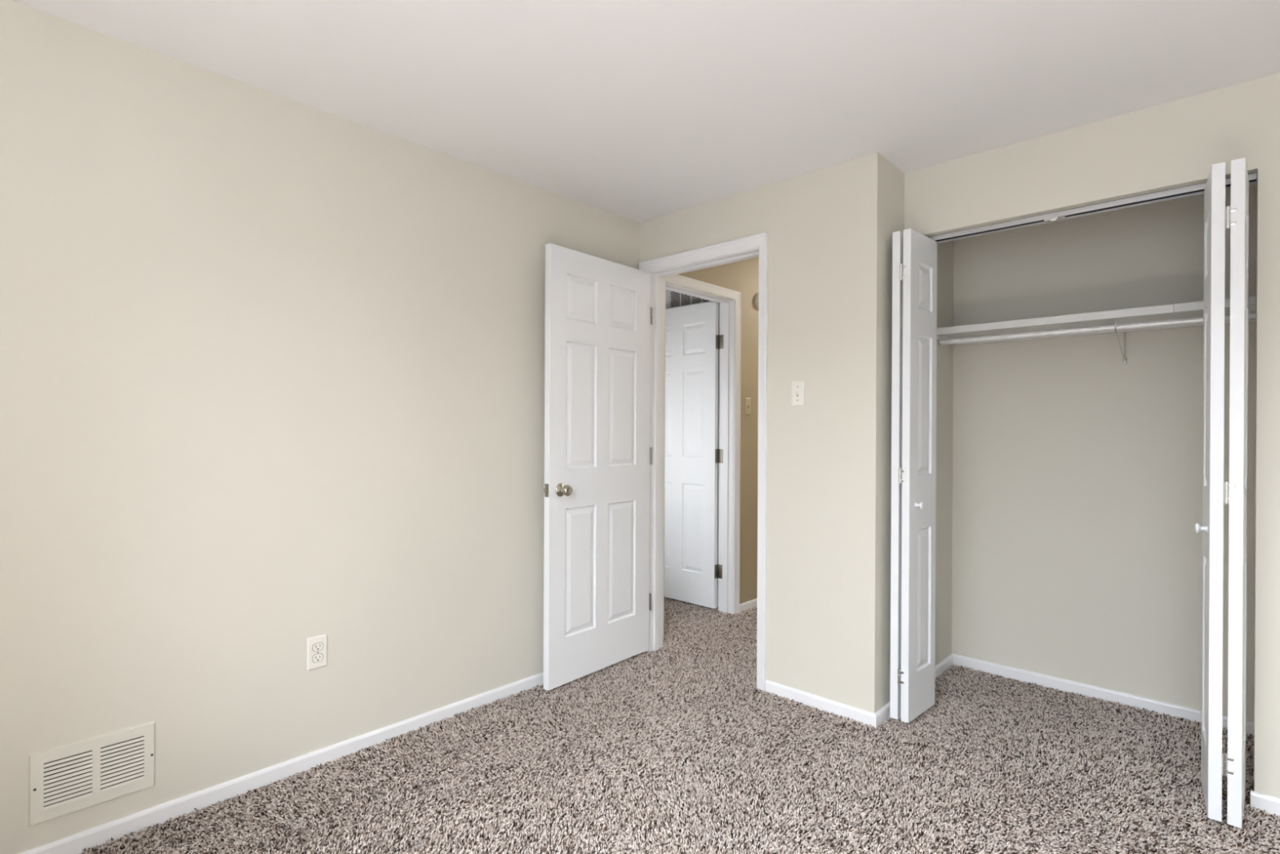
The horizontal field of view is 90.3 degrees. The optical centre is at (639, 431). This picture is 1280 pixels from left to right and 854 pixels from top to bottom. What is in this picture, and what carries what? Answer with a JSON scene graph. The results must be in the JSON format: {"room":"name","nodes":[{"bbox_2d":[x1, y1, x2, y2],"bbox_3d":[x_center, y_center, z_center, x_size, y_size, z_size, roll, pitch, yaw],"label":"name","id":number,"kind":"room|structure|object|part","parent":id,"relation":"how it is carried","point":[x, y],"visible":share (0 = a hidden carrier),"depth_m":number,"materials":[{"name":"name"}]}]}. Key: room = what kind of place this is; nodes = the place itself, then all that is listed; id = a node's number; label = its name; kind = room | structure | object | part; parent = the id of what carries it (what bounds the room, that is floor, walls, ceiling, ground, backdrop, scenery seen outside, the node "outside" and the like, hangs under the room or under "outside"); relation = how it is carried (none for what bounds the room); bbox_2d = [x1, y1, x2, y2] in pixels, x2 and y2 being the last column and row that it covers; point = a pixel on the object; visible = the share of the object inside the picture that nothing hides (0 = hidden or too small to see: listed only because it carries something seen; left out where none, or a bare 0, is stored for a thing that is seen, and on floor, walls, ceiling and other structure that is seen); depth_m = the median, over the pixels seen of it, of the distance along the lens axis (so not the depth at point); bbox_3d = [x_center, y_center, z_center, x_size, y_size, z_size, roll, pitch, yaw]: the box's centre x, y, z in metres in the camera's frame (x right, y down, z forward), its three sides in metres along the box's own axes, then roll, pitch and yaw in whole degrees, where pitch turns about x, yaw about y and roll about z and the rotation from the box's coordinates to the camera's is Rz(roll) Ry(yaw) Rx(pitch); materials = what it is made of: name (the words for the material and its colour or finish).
{"room":"empty bedroom","nodes":[
{"label":"empty bedroom","id":0,"kind":"room"},
{"bbox_2d":[0,0,759,853],"bbox_3d":[-0.049,-0.042,3.521,0.115,2.472,6.400,0,0,43],"label":"wall","id":1,"kind":"structure","parent":0,"point":[272,366],"depth_m":2.10,"materials":[{"name":"beige paint"}]},
{"bbox_2d":[27,720,155,826],"bbox_3d":[-1.557,0.972,1.819,0.012,0.196,0.276,0,0,43],"label":"air vent","id":2,"kind":"object","parent":1,"relation":"in","point":[68,778],"visible":1,"depth_m":1.81,"materials":[{"name":"white metal"}]},
{"bbox_2d":[17,671,543,853],"bbox_3d":[-1.100,1.162,2.309,0.012,0.055,3.200,0,0,43],"label":"baseboard","id":3,"kind":"structure","parent":1,"relation":"attached to","point":[74,843],"depth_m":2.12,"materials":[{"name":"white wood"}]},
{"bbox_2d":[306,633,327,671],"bbox_3d":[-1.146,0.785,2.261,0.008,0.114,0.067,0,0,43],"label":"wall outlet","id":4,"kind":"object","parent":1,"relation":"attached to","point":[317,646],"visible":1,"depth_m":2.26,"materials":[{"name":"white plastic"}]},
{"bbox_2d":[311,641,323,651],"bbox_3d":[-1.144,0.766,2.260,0.001,0.030,0.038,0,0,43],"label":"socket","id":5,"kind":"object","parent":4,"relation":"attached to","point":[316,646],"depth_m":2.26,"materials":[{"name":"grey plastic"}]},
{"bbox_2d":[311,653,323,662],"bbox_3d":[-1.145,0.805,2.260,0.001,0.030,0.038,0,0,43],"label":"socket","id":6,"kind":"object","parent":4,"relation":"attached to","point":[316,657],"depth_m":2.26,"materials":[{"name":"grey plastic"}]},
{"bbox_2d":[664,301,723,608],"bbox_3d":[0.265,0.154,4.401,0.696,2.030,0.094,0,0,42],"label":"door","id":7,"kind":"structure","parent":1,"relation":"in","point":[692,571],"depth_m":4.33,"materials":[{"name":"white paint"}]},
{"bbox_2d":[662,274,741,639],"bbox_3d":[0.336,0.142,3.921,0.134,2.106,0.805,0,0,43],"label":"trim","id":8,"kind":"structure","parent":1,"relation":"attached to","point":[729,300],"depth_m":4.16,"materials":[{"name":"white wood"}]},
{"bbox_2d":[744,397,751,414],"bbox_3d":[0.727,-0.167,4.254,0.016,0.110,0.066,0,0,43],"label":"light switch","id":9,"kind":"object","parent":1,"relation":"attached to","point":[747,401],"visible":1,"depth_m":4.25,"materials":[{"name":"beige plastic"}]},
{"bbox_2d":[739,598,756,612],"bbox_3d":[1.411,1.172,4.999,0.012,0.055,2.240,0,0,43],"label":"baseboard","id":10,"kind":"structure","parent":1,"relation":"attached to","point":[752,603],"depth_m":4.25,"materials":[{"name":"white wood"}]},
{"bbox_2d":[755,293,758,309],"bbox_3d":[0.833,-0.889,4.349,0.036,0.120,0.120,0,0,43],"label":"smoke detector","id":11,"kind":"object","parent":1,"relation":"attached to","point":[757,294],"visible":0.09,"depth_m":4.31,"materials":[{"name":"white plastic"}]},
{"bbox_2d":[10,0,1279,222],"bbox_3d":[0.876,-1.253,2.661,4.400,0.240,6.600,0,0,43],"label":"ceiling","id":12,"kind":"structure","parent":0,"point":[639,111],"depth_m":1.99,"materials":[{"name":"white paint"}]},
{"bbox_2d":[80,599,1279,853],"bbox_3d":[0.864,1.268,2.664,4.400,0.138,6.600,0,0,43],"label":"floor","id":13,"kind":"structure","parent":0,"point":[798,715],"depth_m":2.11,"materials":[{"name":"beige carpet"}]},
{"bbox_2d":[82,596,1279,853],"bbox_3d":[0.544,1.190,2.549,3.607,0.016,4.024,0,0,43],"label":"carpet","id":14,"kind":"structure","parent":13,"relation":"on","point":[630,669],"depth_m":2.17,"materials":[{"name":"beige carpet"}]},
{"bbox_2d":[665,289,719,607],"bbox_3d":[0.297,-0.041,4.587,0.835,2.472,0.088,0,0,43],"label":"wall","id":15,"kind":"structure","parent":0,"point":[666,291],"depth_m":4.31,"materials":[{"name":"white paint"}]},
{"bbox_2d":[668,290,711,308],"bbox_3d":[0.354,-0.969,4.471,0.400,0.185,0.010,0,0,43],"label":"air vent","id":16,"kind":"object","parent":15,"relation":"in","point":[675,299],"visible":0.4,"depth_m":4.53,"materials":[{"name":"white metal"}]},
{"bbox_2d":[639,151,888,712],"bbox_3d":[0.514,0.031,3.073,1.319,2.332,0.115,0,0,43],"label":"wall","id":17,"kind":"structure","parent":0,"point":[827,228],"depth_m":2.73,"materials":[{"name":"beige paint"}]},
{"bbox_2d":[638,231,768,692],"bbox_3d":[0.325,0.141,3.238,0.803,2.111,0.134,0,0,43],"label":"trim","id":18,"kind":"structure","parent":17,"relation":"attached to","point":[755,246],"depth_m":3.26,"materials":[{"name":"white wood"}]},
{"bbox_2d":[543,243,652,690],"bbox_3d":[-0.192,0.162,3.148,0.153,2.016,0.732,0,0,40],"label":"door","id":19,"kind":"structure","parent":18,"relation":"attached to","point":[598,452],"depth_m":3.10,"materials":[{"name":"white paint"}]},
{"bbox_3d":[-0.422,0.268,2.878,0.025,0.060,0.003,0,0,40],"label":"latch plate","id":20,"kind":"part","parent":19,"relation":"part of","materials":[{"name":"silver metal"}]},
{"bbox_3d":[-0.342,0.269,2.900,0.059,0.062,0.062,0,0,40],"label":"knob","id":21,"kind":"part","parent":19,"relation":"part of","materials":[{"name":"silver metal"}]},
{"bbox_2d":[791,380,804,405],"bbox_3d":[0.696,-0.167,2.815,0.060,0.110,0.016,0,0,43],"label":"light switch","id":22,"kind":"object","parent":17,"relation":"attached to","point":[797,387],"visible":1,"depth_m":2.81,"materials":[{"name":"white plastic"}]},
{"bbox_2d":[885,161,953,704],"bbox_3d":[1.284,0.035,3.015,0.115,2.332,0.850,0,0,43],"label":"wall","id":23,"kind":"structure","parent":0,"point":[944,353],"depth_m":3.15,"materials":[{"name":"beige paint"}]},
{"bbox_2d":[904,72,1279,798],"bbox_3d":[1.919,0.039,2.160,1.981,2.332,0.115,0,0,43],"label":"wall","id":24,"kind":"structure","parent":0,"point":[1176,144],"depth_m":2.14,"materials":[{"name":"beige paint"}]},
{"bbox_2d":[927,172,1256,243],"bbox_3d":[1.602,-0.827,2.451,1.110,0.030,0.046,0,0,43],"label":"door track","id":25,"kind":"object","parent":24,"relation":"attached to","point":[1198,188],"visible":0.82,"depth_m":2.39,"materials":[{"name":"silver metal"}]},
{"bbox_2d":[889,228,937,723],"bbox_3d":[1.157,0.170,2.667,0.113,2.007,0.276,0,0,43],"label":"bifold door","id":26,"kind":"structure","parent":25,"relation":"hanging from","point":[914,255],"depth_m":2.60,"materials":[{"name":"white paint"}]},
{"bbox_3d":[1.131,0.179,2.698,0.031,1.988,0.265,0,0,42],"label":"door","id":27,"kind":"part","parent":26,"relation":"part of","materials":[{"name":"white paint"}]},
{"bbox_3d":[1.137,0.301,2.587,0.031,0.031,0.031,0,0,-44],"label":"knob","id":28,"kind":"part","parent":26,"relation":"part of","materials":[{"name":"white paint"}]},
{"bbox_2d":[1194,157,1248,828],"bbox_3d":[1.843,0.174,2.017,0.123,2.007,0.281,0,0,43],"label":"bifold door","id":29,"kind":"structure","parent":25,"relation":"hanging from","point":[1212,528],"depth_m":1.92,"materials":[{"name":"white paint"}]},
{"bbox_3d":[1.759,0.304,1.994,0.031,0.031,0.031,0,0,38],"label":"knob","id":30,"kind":"part","parent":29,"relation":"part of","materials":[{"name":"white paint"}]},
{"bbox_3d":[1.830,0.183,2.034,0.031,1.988,0.271,0,0,38],"label":"door","id":31,"kind":"part","parent":29,"relation":"part of","materials":[{"name":"white paint"}]},
{"bbox_3d":[1.873,0.184,1.991,0.270,1.988,0.031,0,0,-44],"label":"door","id":32,"kind":"part","parent":29,"relation":"part of","materials":[{"name":"white paint"}]},
{"bbox_2d":[1222,780,1253,802],"bbox_3d":[1.953,1.163,2.078,0.075,0.064,0.028,0,0,43],"label":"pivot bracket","id":33,"kind":"object","parent":24,"relation":"attached to","point":[1224,792],"visible":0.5,"depth_m":2.07,"materials":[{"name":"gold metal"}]},
{"bbox_2d":[951,178,1257,721],"bbox_3d":[2.123,0.039,2.892,1.511,2.332,0.115,0,0,43],"label":"wall","id":34,"kind":"structure","parent":0,"point":[1077,548],"depth_m":2.89,"materials":[{"name":"beige paint"}]},
{"bbox_2d":[764,653,1279,816],"bbox_3d":[1.816,1.177,2.427,2.486,0.055,0.977,0,0,43],"label":"baseboard","id":35,"kind":"structure","parent":34,"relation":"attached to","point":[821,703],"depth_m":2.78,"materials":[{"name":"white wood"}]},
{"bbox_2d":[937,295,1256,346],"bbox_3d":[1.980,-0.464,2.736,1.279,0.053,0.309,0,0,43],"label":"closet shelf","id":36,"kind":"object","parent":34,"relation":"attached to","point":[1192,309],"visible":0.6,"depth_m":2.73,"materials":[{"name":"white paint"}]},
{"bbox_2d":[1114,318,1127,364],"bbox_3d":[2.039,-0.381,2.699,0.016,0.180,0.282,0,0,43],"label":"shelf bracket","id":37,"kind":"object","parent":34,"relation":"attached to","point":[1124,358],"visible":0.96,"depth_m":2.77,"materials":[{"name":"silver metal"}]},
{"bbox_2d":[938,312,1256,345],"bbox_3d":[1.905,-0.426,2.655,1.243,0.024,0.024,0,0,43],"label":"closet rod","id":38,"kind":"object","parent":37,"relation":"on","point":[1251,315],"visible":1,"depth_m":2.69,"materials":[{"name":"silver metal"}]}
]}

